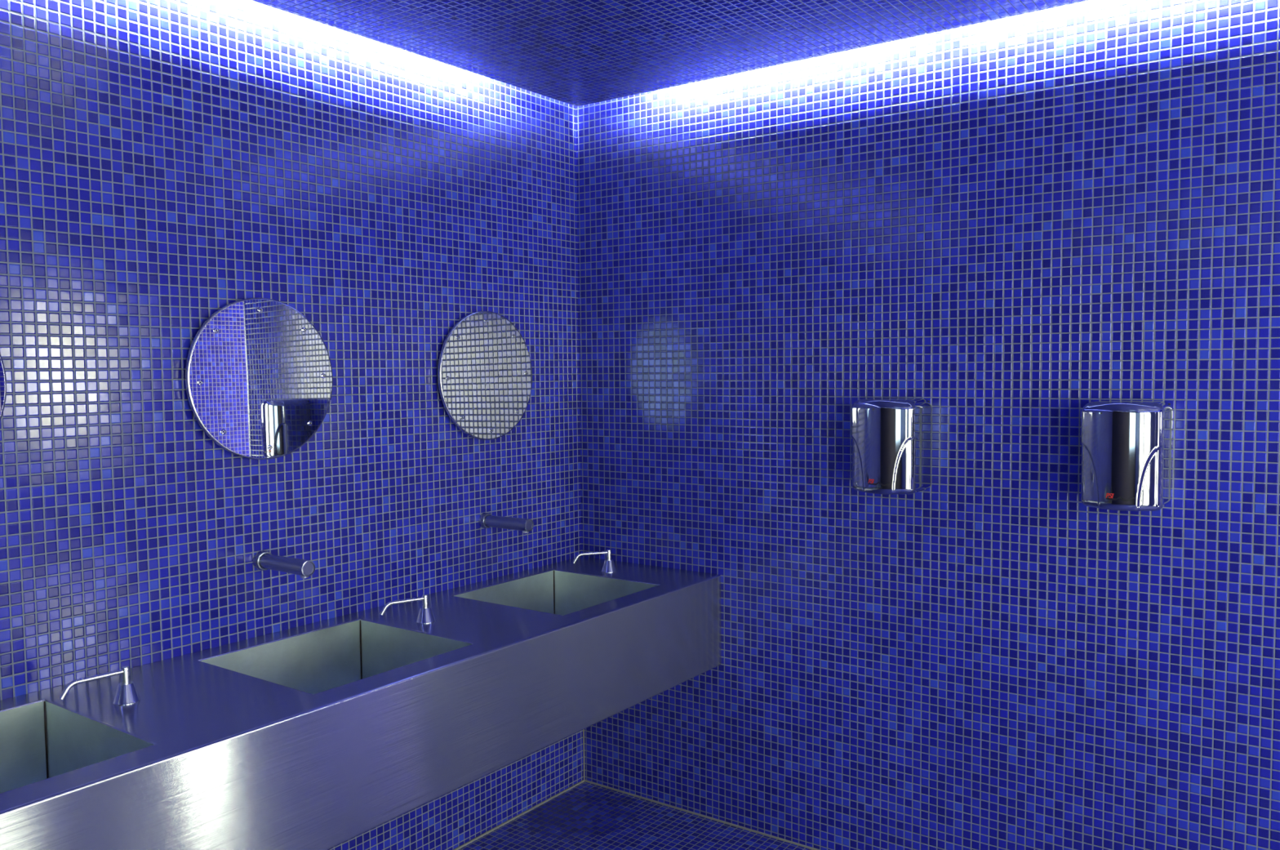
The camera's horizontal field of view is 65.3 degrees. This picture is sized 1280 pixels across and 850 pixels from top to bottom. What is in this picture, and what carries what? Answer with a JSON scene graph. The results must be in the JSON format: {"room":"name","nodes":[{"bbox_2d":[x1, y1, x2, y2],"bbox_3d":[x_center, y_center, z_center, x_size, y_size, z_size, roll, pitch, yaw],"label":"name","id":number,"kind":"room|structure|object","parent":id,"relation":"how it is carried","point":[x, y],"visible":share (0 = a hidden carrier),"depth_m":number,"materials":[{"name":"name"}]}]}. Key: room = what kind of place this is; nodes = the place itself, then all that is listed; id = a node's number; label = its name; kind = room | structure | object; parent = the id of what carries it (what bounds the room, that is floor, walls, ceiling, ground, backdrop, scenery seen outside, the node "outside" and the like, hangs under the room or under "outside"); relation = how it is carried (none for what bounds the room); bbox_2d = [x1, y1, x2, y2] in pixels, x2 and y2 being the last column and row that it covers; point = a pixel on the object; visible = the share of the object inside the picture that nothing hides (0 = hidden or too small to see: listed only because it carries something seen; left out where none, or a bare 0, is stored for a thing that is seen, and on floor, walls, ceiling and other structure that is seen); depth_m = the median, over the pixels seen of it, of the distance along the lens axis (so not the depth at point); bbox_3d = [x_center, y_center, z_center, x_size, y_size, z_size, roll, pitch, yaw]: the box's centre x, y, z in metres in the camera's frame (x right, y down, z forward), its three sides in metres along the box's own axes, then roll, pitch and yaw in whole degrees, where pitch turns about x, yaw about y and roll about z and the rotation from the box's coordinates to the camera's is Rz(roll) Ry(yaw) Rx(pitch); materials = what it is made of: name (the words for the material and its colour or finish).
{"room":"public restroom","nodes":[
{"label":"public restroom","id":0,"kind":"room"},
{"bbox_2d":[0,0,583,849],"bbox_3d":[-1.708,0.123,1.701,0.120,2.660,4.920,2,4,36],"label":"wall","id":1,"kind":"structure","parent":0,"point":[166,165],"depth_m":2.57,"materials":[{"name":"blue tile"}]},
{"bbox_2d":[0,353,6,420],"bbox_3d":[-1.449,-0.078,1.919,0.029,0.415,0.415,1,4,36],"label":"round mirror","id":2,"kind":"object","parent":1,"relation":"attached to","point":[2,373],"visible":1,"depth_m":2.07,"materials":[{"name":"mirror"}]},
{"bbox_2d":[185,297,333,459],"bbox_3d":[-0.973,-0.119,2.577,0.029,0.415,0.415,1,4,36],"label":"round mirror","id":3,"kind":"object","parent":1,"relation":"attached to","point":[259,378],"visible":1,"depth_m":2.56,"materials":[{"name":"mirror"}]},
{"bbox_2d":[252,550,315,577],"bbox_3d":[-0.907,0.355,2.549,0.200,0.051,0.051,2,4,36],"label":"tap","id":4,"kind":"object","parent":1,"relation":"attached to","point":[262,559],"visible":1,"depth_m":2.53,"materials":[{"name":"silver metal"}]},
{"bbox_2d":[0,556,721,849],"bbox_3d":[-0.995,0.733,2.100,0.598,0.306,3.498,2,4,36],"label":"washstand","id":5,"kind":"object","parent":1,"relation":"attached to","point":[322,735],"visible":1,"depth_m":2.23,"materials":[{"name":"metal"}]},
{"bbox_2d":[0,698,156,793],"bbox_3d":[-1.218,0.691,1.798,0.450,0.185,0.483,2,4,36],"label":"basin","id":6,"kind":"object","parent":5,"relation":"in","point":[42,740],"depth_m":2.06,"materials":[{"name":"silver metal"}]},
{"bbox_2d":[59,666,140,705],"bbox_3d":[-1.108,0.546,2.058,0.052,0.073,0.152,2,4,36],"label":"soap dispenser","id":7,"kind":"object","parent":5,"relation":"on","point":[126,693],"visible":1,"depth_m":2.08,"materials":[{"name":"silver metal"}]},
{"bbox_2d":[197,618,475,694],"bbox_3d":[-0.737,0.649,2.464,0.450,0.185,0.483,2,4,36],"label":"basin","id":8,"kind":"object","parent":5,"relation":"in","point":[322,660],"depth_m":2.66,"materials":[{"name":"silver metal"}]},
{"bbox_2d":[379,594,435,623],"bbox_3d":[-0.626,0.505,2.713,0.152,0.073,0.052,-3,4,-42],"label":"soap dispenser","id":9,"kind":"object","parent":5,"relation":"on","point":[425,615],"visible":1,"depth_m":2.73,"materials":[{"name":"silver metal"}]},
{"bbox_2d":[450,568,659,615],"bbox_3d":[-0.256,0.608,3.130,0.450,0.185,0.483,2,4,36],"label":"basin","id":10,"kind":"object","parent":5,"relation":"in","point":[551,592],"depth_m":3.34,"materials":[{"name":"silver metal"}]},
{"bbox_2d":[572,549,616,572],"bbox_3d":[-0.150,0.464,3.386,0.152,0.073,0.052,-2,4,-27],"label":"soap dispenser","id":11,"kind":"object","parent":5,"relation":"on","point":[608,565],"visible":1,"depth_m":3.39,"materials":[{"name":"silver metal"}]},
{"bbox_2d":[437,311,532,439],"bbox_3d":[-0.498,-0.160,3.235,0.029,0.415,0.415,1,4,36],"label":"round mirror","id":12,"kind":"object","parent":1,"relation":"attached to","point":[485,369],"visible":1,"depth_m":3.21,"materials":[{"name":"mirror"}]},
{"bbox_2d":[478,512,533,533],"bbox_3d":[-0.429,0.314,3.210,0.200,0.051,0.051,2,4,36],"label":"tap","id":13,"kind":"object","parent":1,"relation":"attached to","point":[526,525],"visible":1,"depth_m":3.19,"materials":[{"name":"silver metal"}]},
{"bbox_2d":[453,779,584,849],"bbox_3d":[-1.259,1.416,2.270,0.007,0.007,3.596,2,4,36],"label":"trim","id":14,"kind":"structure","parent":1,"relation":"attached to","point":[583,780],"depth_m":3.43,"materials":[{"name":"grey metal"}]},
{"bbox_2d":[582,728,585,779],"bbox_3d":[-0.210,1.064,3.714,0.004,0.530,0.004,2,4,36],"label":"trim","id":15,"kind":"structure","parent":1,"relation":"attached to","point":[584,729],"depth_m":3.72,"materials":[{"name":"grey metal"}]},
{"bbox_2d":[458,782,810,849],"bbox_3d":[0.235,1.502,1.446,3.640,0.100,6.640,2,4,36],"label":"floor","id":16,"kind":"structure","parent":0,"point":[587,815],"depth_m":3.33,"materials":[{"name":"blue tile"}]},
{"bbox_2d":[252,0,1087,106],"bbox_3d":[0.211,-1.155,1.298,3.640,0.299,6.640,2,4,36],"label":"ceiling","id":17,"kind":"structure","parent":0,"point":[577,53],"depth_m":2.75,"materials":[{"name":"blue tile"}]},
{"bbox_2d":[575,0,1279,849],"bbox_3d":[1.116,-0.013,3.680,2.382,2.660,1.600,2,4,36],"label":"wall","id":18,"kind":"structure","parent":0,"point":[1013,225],"depth_m":2.84,"materials":[{"name":"blue tile"}]},
{"bbox_2d":[584,779,819,849],"bbox_3d":[0.709,1.354,3.067,2.258,0.007,0.006,2,4,36],"label":"trim","id":19,"kind":"structure","parent":18,"relation":"attached to","point":[585,780],"depth_m":3.41,"materials":[{"name":"grey metal"}]},
{"bbox_2d":[851,398,931,494],"bbox_3d":[0.716,0.060,2.877,0.188,0.270,0.173,2,4,36],"label":"dryer","id":20,"kind":"object","parent":18,"relation":"attached to","point":[891,437],"visible":1,"depth_m":2.81,"materials":[{"name":"silver metal"}]},
{"bbox_2d":[1080,400,1173,511],"bbox_3d":[1.220,0.076,2.515,0.188,0.270,0.173,2,4,36],"label":"dryer","id":21,"kind":"object","parent":18,"relation":"attached to","point":[1126,445],"visible":1,"depth_m":2.44,"materials":[{"name":"metal"}]}
]}

